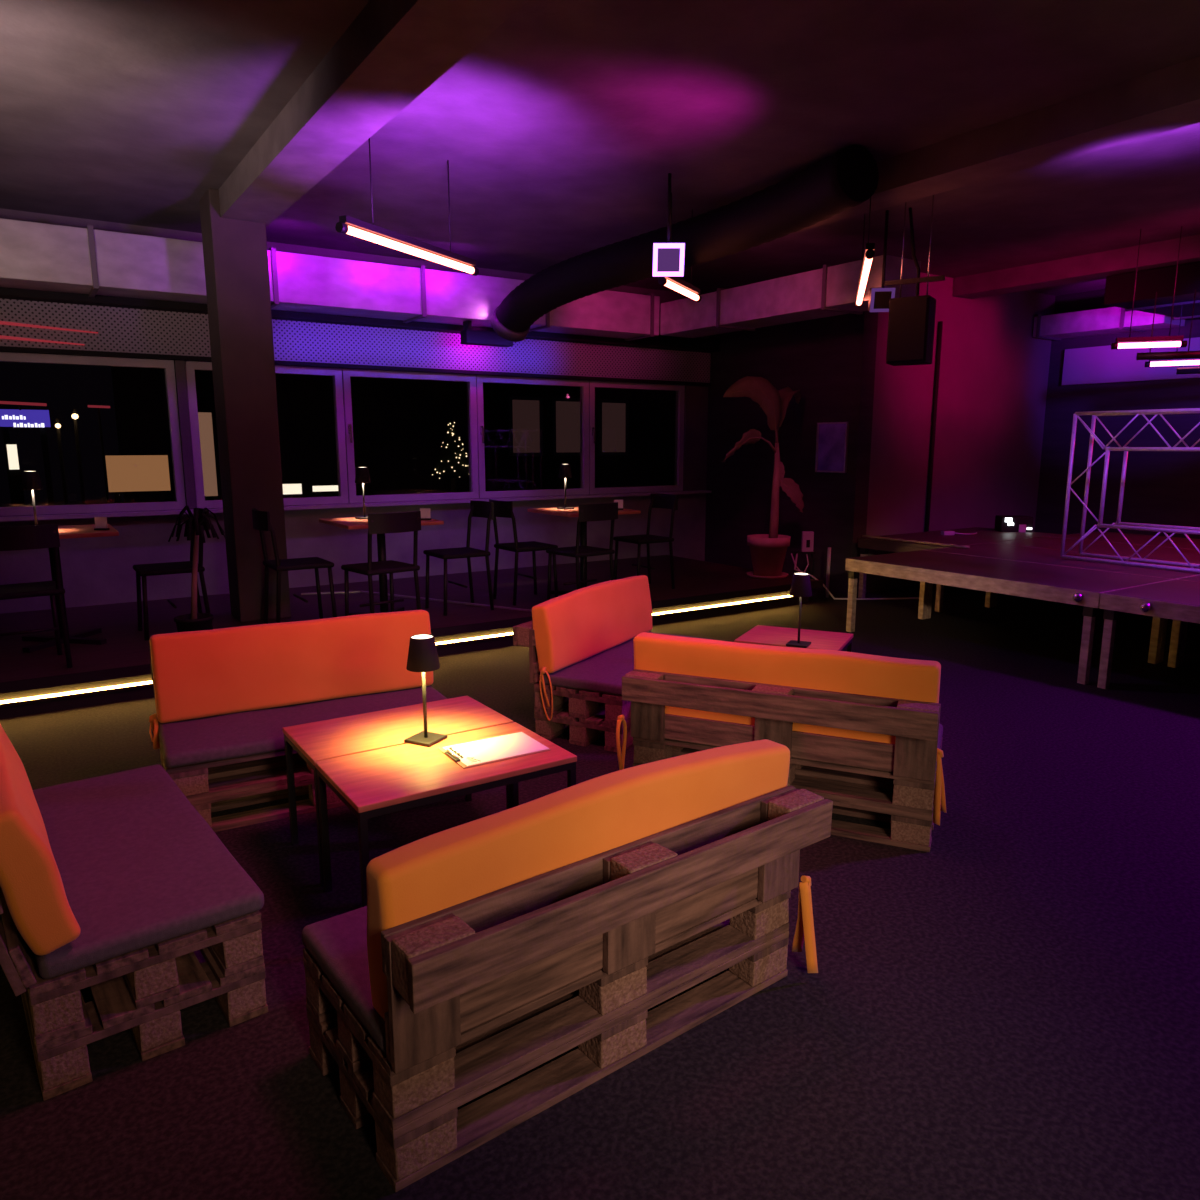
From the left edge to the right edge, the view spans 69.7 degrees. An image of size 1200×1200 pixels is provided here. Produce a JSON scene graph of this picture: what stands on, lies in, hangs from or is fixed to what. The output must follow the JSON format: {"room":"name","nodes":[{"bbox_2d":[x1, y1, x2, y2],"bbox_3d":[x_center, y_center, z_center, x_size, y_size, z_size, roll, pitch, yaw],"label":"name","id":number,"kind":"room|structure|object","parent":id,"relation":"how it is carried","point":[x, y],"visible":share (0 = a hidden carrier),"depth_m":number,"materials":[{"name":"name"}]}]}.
{"room":"entertainment venue","nodes":[
{"label":"entertainment venue","id":0,"kind":"room"},
{"bbox_2d":[0,208,709,613],"bbox_3d":[-3.634,-1.344,7.191,12.100,3.300,0.200,-7,12,-33],"label":"wall","id":1,"kind":"structure","parent":0,"point":[95,570],"depth_m":7.95,"materials":[{"name":"paint"}]},
{"bbox_2d":[0,321,97,333],"bbox_3d":[-4.402,-2.046,6.340,1.231,0.085,0.040,-7,12,-33],"label":"light strip","id":2,"kind":"object","parent":1,"relation":"attached to","point":[1,322],"visible":1,"depth_m":6.46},
{"bbox_2d":[0,352,185,515],"bbox_3d":[-4.126,-1.302,6.814,1.460,1.220,0.080,-7,12,-33],"label":"window","id":3,"kind":"structure","parent":1,"relation":"in","point":[167,365],"depth_m":6.95,"materials":[{"name":"grey metal"}]},
{"bbox_2d":[185,361,348,507],"bbox_3d":[-2.909,-1.446,7.616,1.300,1.220,0.080,-7,12,-33],"label":"window","id":4,"kind":"structure","parent":1,"relation":"in","point":[190,366],"depth_m":7.70,"materials":[{"name":"grey metal"}]},
{"bbox_2d":[0,218,659,340],"bbox_3d":[-2.355,-2.619,7.177,6.860,0.421,0.466,-7,12,-33],"label":"air duct","id":5,"kind":"object","parent":1,"relation":"attached to","point":[90,261],"visible":0.85,"depth_m":6.92,"materials":[{"name":"grey metal"}]},
{"bbox_2d":[461,320,512,346],"bbox_3d":[-1.050,-2.480,8.016,0.480,0.215,0.130,-7,12,-33],"label":"projector","id":6,"kind":"object","parent":5,"relation":"attached to","point":[469,336],"visible":0.69,"depth_m":7.93,"materials":[{"name":"black"}]},
{"bbox_2d":[660,255,920,337],"bbox_3d":[1.579,-2.706,7.856,0.476,0.351,2.790,-7,12,-33],"label":"air duct","id":7,"kind":"object","parent":5,"relation":"attached to","point":[830,290],"visible":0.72,"depth_m":7.52,"materials":[{"name":"grey"}]},
{"bbox_2d":[0,298,710,382],"bbox_3d":[-3.653,-2.141,6.876,11.880,0.340,0.040,-7,12,-33],"label":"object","id":8,"kind":"structure","parent":1,"relation":"attached to","point":[127,330],"depth_m":7.76,"materials":[{"name":"metal"}]},
{"bbox_2d":[0,346,710,385],"bbox_3d":[-3.647,-1.954,6.901,11.880,0.033,0.060,-7,12,-33],"label":"trim","id":9,"kind":"structure","parent":1,"relation":"attached to","point":[2,348],"depth_m":7.78,"materials":[{"name":"black"}]},
{"bbox_2d":[0,490,711,520],"bbox_3d":[-3.636,-0.718,7.106,11.880,0.028,0.120,-7,12,-33],"label":"trim","id":10,"kind":"structure","parent":1,"relation":"attached to","point":[219,510],"depth_m":7.93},
{"bbox_2d":[0,287,719,352],"bbox_3d":[-3.611,-2.368,6.771,11.880,0.135,0.190,-7,12,-33],"label":"trim","id":11,"kind":"structure","parent":1,"relation":"attached to","point":[707,345],"depth_m":7.64,"materials":[{"name":"black"}]},
{"bbox_2d":[342,368,478,502],"bbox_3d":[-1.796,-1.573,8.324,1.330,1.220,0.124,-7,12,-33],"label":"window","id":12,"kind":"structure","parent":1,"relation":"in","point":[346,373],"depth_m":8.30,"materials":[{"name":"grey metal"}]},
{"bbox_2d":[476,375,588,497],"bbox_3d":[-0.682,-1.705,9.057,1.330,1.220,0.124,-7,12,-33],"label":"window","id":13,"kind":"structure","parent":1,"relation":"in","point":[480,379],"depth_m":9.06,"materials":[{"name":"grey metal"}]},
{"bbox_2d":[589,381,684,493],"bbox_3d":[0.427,-1.836,9.788,1.320,1.220,0.124,-7,12,-33],"label":"window","id":14,"kind":"structure","parent":1,"relation":"in","point":[680,389],"depth_m":9.81,"materials":[{"name":"grey metal"}]},
{"bbox_2d":[0,584,1199,1199],"bbox_3d":[1.075,0.951,3.470,15.400,0.100,12.200,-7,12,-33],"label":"floor","id":15,"kind":"structure","parent":0,"point":[1008,1008],"depth_m":2.31,"materials":[{"name":"carpet"}]},
{"bbox_2d":[0,724,267,1100],"bbox_3d":[-1.542,0.703,2.518,0.716,0.727,1.235,-8,13,-38],"label":"bench","id":16,"kind":"object","parent":15,"relation":"on","point":[114,885],"visible":1,"depth_m":2.18,"materials":[{"name":"brown wood"}]},
{"bbox_2d":[0,724,80,955],"bbox_3d":[-1.646,0.549,2.385,0.120,0.375,1.200,-25,23,-33],"label":"cushion","id":17,"kind":"object","parent":16,"relation":"on","point":[40,914],"depth_m":1.95,"materials":[{"name":"orange fabric"}]},
{"bbox_2d":[33,764,263,978],"bbox_3d":[-1.450,0.739,2.578,0.505,0.063,1.200,-8,13,-38],"label":"seat cushion","id":18,"kind":"object","parent":16,"relation":"on","point":[139,867],"depth_m":2.37,"materials":[{"name":"fabric"}]},
{"bbox_2d":[149,610,447,831],"bbox_3d":[-1.296,0.474,3.810,1.235,0.721,0.656,-6,12,-29],"label":"bench","id":19,"kind":"object","parent":15,"relation":"on","point":[225,698],"visible":0.75,"depth_m":3.70,"materials":[{"name":"orange fabric"}]},
{"bbox_2d":[149,610,433,722],"bbox_3d":[-1.353,0.280,3.909,1.200,0.372,0.120,-6,7,-29],"label":"cushion","id":20,"kind":"object","parent":19,"relation":"on","point":[200,676],"depth_m":3.82,"materials":[{"name":"orange fabric"}]},
{"bbox_2d":[158,686,447,767],"bbox_3d":[-1.244,0.526,3.760,1.200,0.062,0.505,-6,12,-29],"label":"seat cushion","id":21,"kind":"object","parent":19,"relation":"on","point":[215,739],"depth_m":3.62,"materials":[{"name":"fabric"}]},
{"bbox_2d":[282,696,512,887],"bbox_3d":[-0.751,0.698,3.287,0.755,0.462,0.440,-7,12,-33],"label":"table","id":22,"kind":"object","parent":15,"relation":"on","point":[314,742],"visible":0.66,"depth_m":3.23,"materials":[{"name":"red wood"}]},
{"bbox_2d":[0,555,822,718],"bbox_3d":[-3.232,0.303,6.155,11.310,0.224,2.405,-7,12,-33],"label":"platform","id":23,"kind":"object","parent":15,"relation":"on","point":[125,658],"visible":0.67,"depth_m":6.69,"materials":[{"name":"black wood"}]},
{"bbox_2d":[0,524,72,667],"bbox_3d":[-3.345,-0.022,4.987,0.400,0.841,0.483,-8,13,-38],"label":"bistro chair","id":24,"kind":"object","parent":23,"relation":"on","point":[13,538],"visible":1,"depth_m":4.91,"materials":[{"name":"wood"}]},
{"bbox_2d":[22,524,118,652],"bbox_3d":[-3.536,-0.086,5.625,0.700,0.738,0.700,-7,12,-33],"label":"square table","id":25,"kind":"object","parent":23,"relation":"on","point":[69,531],"visible":0.6,"depth_m":5.62,"materials":[{"name":"red wood"}]},
{"bbox_2d":[21,471,42,524],"bbox_3d":[-3.569,-0.620,5.433,0.117,0.382,0.117,-7,12,-33],"label":"table lamp","id":26,"kind":"object","parent":25,"relation":"on","point":[31,480],"visible":0.9,"depth_m":5.38,"materials":[{"name":"black metal"}]},
{"bbox_2d":[133,508,212,639],"bbox_3d":[-2.931,-0.194,5.943,0.483,0.841,0.400,-7,12,-33],"label":"bistro chair","id":27,"kind":"object","parent":23,"relation":"on","point":[143,570],"visible":0.76,"depth_m":5.87,"materials":[{"name":"wood"}]},
{"bbox_2d":[168,506,226,631],"bbox_3d":[-2.609,-0.166,5.630,0.316,0.894,0.358,0,10,-2],"label":"potted plant","id":28,"kind":"object","parent":23,"relation":"on","point":[195,621],"visible":0.93,"depth_m":5.57,"materials":[{"name":"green plant"}]},
{"bbox_2d":[199,188,290,621],"bbox_3d":[-2.579,-1.345,6.294,0.360,2.980,0.360,-7,12,-33],"label":"column","id":29,"kind":"structure","parent":23,"relation":"on","point":[235,254],"depth_m":6.13,"materials":[{"name":"paint"}]},
{"bbox_2d":[252,508,336,623],"bbox_3d":[-2.179,-0.226,6.119,0.483,0.841,0.400,-7,12,-33],"label":"bistro chair","id":30,"kind":"object","parent":23,"relation":"on","point":[261,519],"visible":0.98,"depth_m":6.05,"materials":[{"name":"black"}]},
{"bbox_2d":[341,511,420,615],"bbox_3d":[-1.490,-0.191,5.925,0.400,0.841,0.483,-9,14,-41],"label":"bistro chair","id":31,"kind":"object","parent":23,"relation":"on","point":[382,523],"visible":0.99,"depth_m":5.78,"materials":[{"name":"wood"}]},
{"bbox_2d":[319,516,443,615],"bbox_3d":[-1.618,-0.228,6.415,0.700,0.738,0.700,-7,12,-33],"label":"square table","id":32,"kind":"object","parent":23,"relation":"on","point":[349,523],"visible":0.48,"depth_m":6.37,"materials":[{"name":"red wood"}]},
{"bbox_2d":[355,467,370,519],"bbox_3d":[-1.754,-0.792,6.392,0.117,0.382,0.117,-7,12,-33],"label":"table lamp","id":33,"kind":"object","parent":32,"relation":"on","point":[362,476],"visible":0.96,"depth_m":6.33,"materials":[{"name":"black metal"}]},
{"bbox_2d":[0,595,797,706],"bbox_3d":[-2.715,0.505,5.179,11.060,0.032,0.015,-7,12,-33],"label":"led strip","id":34,"kind":"object","parent":23,"relation":"attached to","point":[64,695],"visible":0.56,"depth_m":5.19,"materials":[{"name":"white plastic"}]},
{"bbox_2d":[301,591,531,611],"bbox_3d":[-1.498,-0.006,7.235,2.256,0.011,0.318,4,11,21],"label":"floor strip","id":35,"kind":"object","parent":23,"relation":"on","point":[378,593],"visible":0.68,"depth_m":7.19,"materials":[{"name":"metal"}]},
{"bbox_2d":[423,500,493,615],"bbox_3d":[-1.091,-0.344,6.777,0.483,0.841,0.400,-7,12,-33],"label":"bistro chair","id":36,"kind":"object","parent":23,"relation":"on","point":[485,509],"visible":0.99,"depth_m":6.76,"materials":[{"name":"wood"}]},
{"bbox_2d":[489,499,557,604],"bbox_3d":[-0.649,-0.413,7.162,0.483,0.841,0.400,-7,12,-33],"label":"bistro chair","id":37,"kind":"object","parent":23,"relation":"on","point":[504,509],"visible":0.91,"depth_m":7.06,"materials":[{"name":"wood"}]},
{"bbox_2d":[546,502,617,599],"bbox_3d":[-0.133,-0.354,6.831,0.400,0.841,0.483,-8,13,-39],"label":"bistro chair","id":38,"kind":"object","parent":23,"relation":"on","point":[603,511],"visible":0.97,"depth_m":6.69,"materials":[{"name":"wood"}]},
{"bbox_2d":[527,506,640,594],"bbox_3d":[-0.142,-0.407,7.411,0.700,0.738,0.700,-7,12,-33],"label":"square table","id":39,"kind":"object","parent":23,"relation":"on","point":[574,512],"visible":0.42,"depth_m":7.36,"materials":[{"name":"red wood"}]},
{"bbox_2d":[613,493,677,588],"bbox_3d":[0.421,-0.523,7.773,0.483,0.841,0.400,-7,12,-33],"label":"bistro chair","id":40,"kind":"object","parent":23,"relation":"on","point":[667,501],"visible":0.99,"depth_m":7.77,"materials":[{"name":"wood"}]},
{"bbox_2d":[722,376,803,578],"bbox_3d":[1.757,-1.200,8.477,0.446,1.922,1.389,9,14,42],"label":"banana plant","id":41,"kind":"object","parent":23,"relation":"on","point":[768,551],"visible":1,"depth_m":8.33,"materials":[{"name":"green plant"}]},
{"bbox_2d":[315,722,576,906],"bbox_3d":[-0.514,0.761,2.938,0.755,0.462,0.442,-7,12,-33],"label":"table","id":42,"kind":"object","parent":15,"relation":"on","point":[374,783],"visible":0.82,"depth_m":2.80,"materials":[{"name":"red wood"}]},
{"bbox_2d":[404,634,446,746],"bbox_3d":[-0.621,0.313,3.045,0.117,0.382,0.117,5,11,26],"label":"table lamp","id":43,"kind":"object","parent":42,"relation":"on","point":[422,653],"visible":1,"depth_m":3.00,"materials":[{"name":"black metal"}]},
{"bbox_2d":[438,732,550,768],"bbox_3d":[-0.365,0.508,2.982,0.328,0.020,0.220,-6,12,-32],"label":"clipboard","id":44,"kind":"object","parent":42,"relation":"on","point":[499,748],"visible":1,"depth_m":2.97,"materials":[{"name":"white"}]},
{"bbox_2d":[302,739,832,1191],"bbox_3d":[-0.033,0.760,2.230,1.274,0.717,0.657,-8,13,-37],"label":"bench","id":45,"kind":"object","parent":15,"relation":"on","point":[482,952],"visible":1,"depth_m":1.95,"materials":[{"name":"brown wood"}]},
{"bbox_2d":[302,906,385,1052],"bbox_3d":[-0.107,0.793,2.275,1.200,0.064,0.505,-8,13,-37],"label":"seat cushion","id":46,"kind":"object","parent":45,"relation":"on","point":[335,949],"depth_m":1.97,"materials":[{"name":"fabric"}]},
{"bbox_2d":[366,739,789,1020],"bbox_3d":[0.025,0.611,2.087,1.200,0.373,0.121,-8,13,-37],"label":"cushion","id":47,"kind":"object","parent":45,"relation":"on","point":[436,874],"depth_m":1.92,"materials":[{"name":"orange fabric"}]},
{"bbox_2d":[513,575,712,752],"bbox_3d":[0.116,0.287,4.843,0.655,0.722,1.236,6,12,28],"label":"bench","id":48,"kind":"object","parent":15,"relation":"on","point":[579,642],"visible":0.83,"depth_m":4.46,"materials":[{"name":"brown wood"}]},
{"bbox_2d":[532,575,652,672],"bbox_3d":[-0.010,0.101,4.899,0.120,0.373,1.200,-2,8,29],"label":"cushion","id":49,"kind":"object","parent":48,"relation":"on","point":[573,630],"depth_m":4.70,"materials":[{"name":"orange fabric"}]},
{"bbox_2d":[539,632,712,695],"bbox_3d":[0.189,0.334,4.830,0.505,0.064,1.200,6,12,28],"label":"seat cushion","id":50,"kind":"object","parent":48,"relation":"on","point":[600,673],"depth_m":4.43,"materials":[{"name":"fabric"}]},
{"bbox_2d":[616,632,946,851],"bbox_3d":[0.760,0.514,3.587,1.309,0.720,0.657,5,11,24],"label":"bench","id":51,"kind":"object","parent":15,"relation":"on","point":[862,733],"visible":0.88,"depth_m":3.33,"materials":[{"name":"brown wood"}]},
{"bbox_2d":[633,632,940,743],"bbox_3d":[0.706,0.366,3.439,1.200,0.374,0.123,5,13,24],"label":"cushion","id":52,"kind":"object","parent":51,"relation":"on","point":[846,676],"depth_m":3.36,"materials":[{"name":"orange fabric"}]},
{"bbox_2d":[936,723,942,767],"bbox_3d":[0.800,0.544,3.659,1.200,0.064,0.505,5,11,24],"label":"seat cushion","id":53,"kind":"object","parent":51,"relation":"on","point":[939,755],"depth_m":3.39,"materials":[{"name":"fabric"}]},
{"bbox_2d":[734,625,852,651],"bbox_3d":[1.071,0.430,4.780,0.550,0.462,0.450,5,11,26],"label":"table","id":54,"kind":"object","parent":15,"relation":"on","point":[760,634],"visible":0.59,"depth_m":4.72,"materials":[{"name":"red wood"}]},
{"bbox_2d":[786,573,811,647],"bbox_3d":[1.047,0.050,4.511,0.117,0.382,0.117,5,11,26],"label":"table lamp","id":55,"kind":"object","parent":54,"relation":"on","point":[801,584],"visible":0.99,"depth_m":4.46,"materials":[{"name":"black metal"}]},
{"bbox_2d":[793,531,814,578],"bbox_3d":[2.045,-0.363,8.658,0.200,0.650,0.080,0,10,1],"label":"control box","id":56,"kind":"object","parent":15,"relation":"on","point":[807,542],"visible":0.92,"depth_m":8.60,"materials":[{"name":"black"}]},
{"bbox_2d":[858,527,1061,611],"bbox_3d":[3.658,-0.349,8.722,1.994,0.600,0.994,-7,12,-33],"label":"deck","id":57,"kind":"object","parent":15,"relation":"on","point":[984,535],"visible":0.54,"depth_m":8.45,"materials":[{"name":"wood"}]},
{"bbox_2d":[862,535,969,547],"bbox_3d":[2.910,-0.546,8.024,0.048,0.032,1.156,-7,12,-33],"label":"rope","id":58,"kind":"object","parent":57,"relation":"on","point":[868,536],"visible":1,"depth_m":7.97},
{"bbox_2d":[994,515,1032,531],"bbox_3d":[4.381,-0.808,9.126,0.320,0.160,0.212,1,10,6],"label":"amplifier","id":59,"kind":"object","parent":57,"relation":"on","point":[1003,523],"visible":1,"depth_m":9.04,"materials":[{"name":"black"}]},
{"bbox_2d":[845,550,1173,684],"bbox_3d":[2.941,0.055,6.473,1.028,0.600,1.994,-7,12,-33],"label":"deck","id":60,"kind":"object","parent":15,"relation":"on","point":[1054,583],"depth_m":6.09,"materials":[{"name":"black wood"}]},
{"bbox_2d":[926,543,1199,662],"bbox_3d":[3.786,-0.045,7.030,0.994,0.600,1.994,-7,12,-33],"label":"deck","id":61,"kind":"object","parent":15,"relation":"on","point":[989,550],"visible":0.44,"depth_m":7.01,"materials":[{"name":"wood"}]},
{"bbox_2d":[1060,408,1199,572],"bbox_3d":[4.349,-0.775,6.117,0.309,1.148,1.924,-7,12,-33],"label":"frame","id":62,"kind":"object","parent":61,"relation":"on","point":[1185,530],"visible":1,"depth_m":6.60,"materials":[{"name":"metal"}]},
{"bbox_2d":[992,537,1199,606],"bbox_3d":[4.617,-0.143,7.578,0.994,0.600,1.994,-7,12,-33],"label":"deck","id":63,"kind":"object","parent":15,"relation":"on","point":[1098,547],"visible":0.41,"depth_m":7.62,"materials":[{"name":"brown wood"}]},
{"bbox_2d":[1050,531,1199,549],"bbox_3d":[5.448,-0.242,8.125,0.994,0.600,1.994,-7,12,-33],"label":"deck","id":64,"kind":"object","parent":15,"relation":"on","point":[1184,543],"visible":0.27,"depth_m":8.34,"materials":[{"name":"black metal"}]},
{"bbox_2d":[1097,579,1199,688],"bbox_3d":[4.054,0.349,4.838,1.028,0.600,1.994,-7,12,-33],"label":"deck","id":65,"kind":"object","parent":15,"relation":"on","point":[1176,600],"depth_m":5.31,"materials":[{"name":"brown wood"}]},
{"bbox_2d":[1177,575,1199,666],"bbox_3d":[4.899,0.249,5.394,0.994,0.600,1.994,-7,12,-33],"label":"deck","id":66,"kind":"object","parent":15,"relation":"on","point":[1196,578],"visible":0.16,"depth_m":5.90,"materials":[{"name":"wood"}]},
{"bbox_2d":[0,0,1199,295],"bbox_3d":[1.075,-2.322,2.882,15.400,0.150,12.200,-7,12,-33],"label":"ceiling","id":67,"kind":"structure","parent":0,"point":[561,133],"depth_m":4.59,"materials":[{"name":"grey paint"}]},
{"bbox_2d":[218,0,528,226],"bbox_3d":[0.309,-1.974,1.879,0.320,0.180,11.290,-7,12,-33],"label":"beam","id":68,"kind":"structure","parent":67,"relation":"attached to","point":[392,51],"depth_m":3.82,"materials":[{"name":"concrete"}]},
{"bbox_2d":[335,138,478,275],"bbox_3d":[-1.082,-2.305,4.981,0.052,0.626,1.211,5,11,27],"label":"tube","id":69,"kind":"object","parent":67,"relation":"hanging from","point":[349,225],"visible":0.97,"depth_m":4.92,"materials":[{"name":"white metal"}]},
{"bbox_2d":[652,173,684,275],"bbox_3d":[0.444,-2.415,5.575,0.200,0.619,0.163,0,10,1],"label":"lamp","id":70,"kind":"object","parent":67,"relation":"hanging from","point":[668,256],"visible":1,"depth_m":5.56,"materials":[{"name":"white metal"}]},
{"bbox_2d":[658,193,701,301],"bbox_3d":[0.584,-2.518,6.168,0.052,0.626,0.815,5,11,24],"label":"tube","id":71,"kind":"object","parent":67,"relation":"hanging from","point":[675,283],"visible":0.91,"depth_m":6.15,"materials":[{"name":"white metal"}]},
{"bbox_2d":[490,145,878,341],"bbox_3d":[0.406,-2.485,6.459,0.576,0.796,3.726,-9,13,-40],"label":"flexible duct","id":72,"kind":"object","parent":67,"relation":"hanging from","point":[841,181],"visible":0.9,"depth_m":5.98,"materials":[{"name":"black"}]},
{"bbox_2d":[855,197,874,306],"bbox_3d":[1.810,-2.465,5.868,0.052,0.626,1.880,3,11,14],"label":"tube","id":73,"kind":"object","parent":67,"relation":"hanging from","point":[869,252],"visible":0.9,"depth_m":5.51,"materials":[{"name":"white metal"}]},
{"bbox_2d":[868,210,895,311],"bbox_3d":[2.121,-2.524,6.452,0.170,0.716,0.134,1,10,6],"label":"lamp","id":74,"kind":"object","parent":67,"relation":"hanging from","point":[879,298],"visible":0.79,"depth_m":6.44,"materials":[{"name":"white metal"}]},
{"bbox_2d":[909,208,919,295],"bbox_3d":[2.287,-2.428,6.289,0.068,0.854,0.163,-1,10,-3],"label":"cable","id":75,"kind":"object","parent":67,"relation":"hanging from","point":[910,209],"visible":0.71,"depth_m":6.25,"materials":[{"name":"black plastic"}]},
{"bbox_2d":[884,195,945,365],"bbox_3d":[2.171,-2.220,5.959,0.400,1.140,0.232,6,12,32],"label":"loudspeaker","id":76,"kind":"object","parent":67,"relation":"hanging from","point":[911,320],"visible":0.94,"depth_m":5.93,"materials":[{"name":"black"}]},
{"bbox_2d":[887,297,927,360],"bbox_3d":[2.112,-1.859,5.929,0.244,0.410,0.012,6,12,32],"label":"grille","id":77,"kind":"object","parent":76,"relation":"attached to","point":[907,337],"depth_m":5.92,"materials":[{"name":"black"}]},
{"bbox_2d":[790,56,1199,233],"bbox_3d":[2.993,-2.292,3.647,0.320,0.180,11.290,-7,12,-33],"label":"beam","id":78,"kind":"structure","parent":67,"relation":"attached to","point":[1168,98],"depth_m":4.46,"materials":[{"name":"concrete"}]},
{"bbox_2d":[953,234,1199,298],"bbox_3d":[6.502,-2.541,5.035,0.320,0.180,9.730,-7,12,-33],"label":"beam","id":79,"kind":"structure","parent":67,"relation":"attached to","point":[1099,265],"depth_m":7.90,"materials":[{"name":"concrete"}]},
{"bbox_2d":[1104,262,1199,319],"bbox_3d":[5.917,-2.754,7.491,1.780,0.286,2.116,-7,12,-33],"label":"air duct","id":80,"kind":"object","parent":79,"relation":"hanging from","point":[1119,289],"visible":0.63,"depth_m":7.63,"materials":[{"name":"black"}]},
{"bbox_2d":[1111,226,1186,348],"bbox_3d":[4.458,-2.503,6.929,0.530,0.926,0.052,3,11,18],"label":"tube","id":81,"kind":"object","parent":67,"relation":"hanging from","point":[1148,342],"visible":1,"depth_m":6.97,"materials":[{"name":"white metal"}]},
{"bbox_2d":[1136,289,1199,359],"bbox_3d":[4.741,-2.278,7.143,0.455,0.545,0.060,4,11,22],"label":"tube","id":82,"kind":"object","parent":67,"relation":"hanging from","point":[1149,355],"visible":1,"depth_m":7.16,"materials":[{"name":"black metal"}]},
{"bbox_2d":[1144,305,1199,366],"bbox_3d":[5.540,-2.600,7.653,1.107,0.991,0.052,5,11,27],"label":"tube","id":83,"kind":"object","parent":67,"relation":"hanging from","point":[1191,361],"visible":0.78,"depth_m":7.87,"materials":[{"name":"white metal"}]},
{"bbox_2d":[705,311,877,594],"bbox_3d":[1.992,-1.749,9.447,0.200,3.300,2.250,-7,12,-33],"label":"wall","id":84,"kind":"structure","parent":0,"point":[831,360],"depth_m":9.12,"materials":[{"name":"paint"}]},
{"bbox_2d":[815,422,848,472],"bbox_3d":[2.346,-1.544,8.728,0.030,0.500,0.390,-7,12,-33],"label":"poster","id":85,"kind":"object","parent":84,"relation":"attached to","point":[832,437],"visible":1,"depth_m":8.72,"materials":[{"name":"paper"}]},
{"bbox_2d":[866,272,1054,592],"bbox_3d":[3.934,-1.761,9.512,3.100,3.300,0.200,-7,12,-33],"label":"wall","id":86,"kind":"structure","parent":0,"point":[993,375],"depth_m":9.34,"materials":[{"name":"paint"}]},
{"bbox_2d":[924,321,942,531],"bbox_3d":[3.505,-1.511,9.111,0.041,2.750,0.041,-2,10,-11],"label":"conduit","id":87,"kind":"object","parent":86,"relation":"attached to","point":[940,323],"visible":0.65,"depth_m":9.04,"materials":[{"name":"black"}]},
{"bbox_2d":[1034,289,1199,538],"bbox_3d":[8.017,-1.207,6.428,0.200,3.300,9.950,-7,12,-33],"label":"wall","id":88,"kind":"structure","parent":0,"point":[1161,487],"depth_m":9.57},
{"bbox_2d":[1033,307,1184,340],"bbox_3d":[5.487,-3.022,9.345,0.484,0.256,1.370,-7,12,-33],"label":"air duct","id":89,"kind":"object","parent":88,"relation":"attached to","point":[1110,320],"visible":0.76,"depth_m":9.26,"materials":[{"name":"grey"}]},
{"bbox_2d":[1062,337,1199,384],"bbox_3d":[7.462,-2.128,6.863,0.055,0.400,7.550,-7,12,-33],"label":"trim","id":90,"kind":"structure","parent":88,"relation":"attached to","point":[1099,364],"depth_m":9.47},
{"label":"outside","id":91,"kind":"structure","parent":0,"visible":0},
{"bbox_2d":[0,512,110,516],"bbox_3d":[-4.582,-1.536,17.637,36.000,0.180,17.600,-7,12,-33],"label":"ground","id":92,"kind":"structure","parent":91,"point":[100,512],"depth_m":19.43,"materials":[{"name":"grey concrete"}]},
{"bbox_2d":[6,444,25,515],"bbox_3d":[-6.483,-0.964,9.630,0.120,1.530,0.072,-7,12,-33],"label":"board","id":93,"kind":"object","parent":92,"relation":"on","point":[14,472],"visible":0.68,"depth_m":9.54,"materials":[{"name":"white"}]},
{"bbox_2d":[0,401,55,514],"bbox_3d":[-6.729,-1.258,9.877,0.881,2.021,0.106,-7,12,-33],"label":"board","id":94,"kind":"object","parent":92,"relation":"on","point":[19,417],"visible":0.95,"depth_m":9.86,"materials":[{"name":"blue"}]},
{"bbox_2d":[55,419,67,504],"bbox_3d":[-6.313,-1.212,10.185,0.060,1.821,0.099,-7,12,-33],"label":"street lamp","id":95,"kind":"object","parent":92,"relation":"on","point":[57,425],"visible":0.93,"depth_m":10.12,"materials":[{"name":"black"}]},
{"bbox_2d":[72,410,85,513],"bbox_3d":[-6.162,-1.283,10.272,0.070,1.930,0.104,-7,12,-33],"label":"street lamp","id":96,"kind":"object","parent":92,"relation":"on","point":[74,415],"visible":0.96,"depth_m":10.21,"materials":[{"name":"black"}]},
{"bbox_2d":[88,405,109,512],"bbox_3d":[-5.945,-1.334,10.400,0.231,1.984,0.046,-7,12,-33],"label":"street lamp","id":97,"kind":"object","parent":92,"relation":"on","point":[98,407],"visible":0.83,"depth_m":10.30,"materials":[{"name":"black"}]},
{"bbox_2d":[104,455,170,510],"bbox_3d":[-4.720,-0.778,8.906,0.570,1.420,0.072,-7,12,-33],"label":"board","id":98,"kind":"object","parent":92,"relation":"on","point":[124,473],"visible":0.68,"depth_m":8.78,"materials":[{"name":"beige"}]},
{"bbox_2d":[198,412,217,508],"bbox_3d":[-4.172,-1.060,9.228,0.155,1.860,0.072,-7,12,-33],"label":"board","id":99,"kind":"object","parent":92,"relation":"on","point":[204,418],"visible":0.5,"depth_m":9.12,"materials":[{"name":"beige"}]},
{"bbox_2d":[282,483,301,505],"bbox_3d":[-4.154,-1.070,11.684,0.260,1.010,0.072,-7,12,-33],"label":"board","id":100,"kind":"object","parent":92,"relation":"on","point":[295,489],"visible":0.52,"depth_m":11.59,"materials":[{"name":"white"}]},
{"bbox_2d":[111,366,674,511],"bbox_3d":[-4.301,-5.775,23.754,16.000,6.000,0.460,-7,12,-33],"label":"building","id":101,"kind":"structure","parent":92,"relation":"on","point":[400,426],"depth_m":23.51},
{"bbox_2d":[432,415,468,499],"bbox_3d":[-3.651,-3.435,21.333,1.072,2.250,1.073,-7,12,-33],"label":"tree","id":102,"kind":"object","parent":92,"relation":"on","point":[452,463],"visible":1,"depth_m":21.07,"materials":[{"name":"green plant"}]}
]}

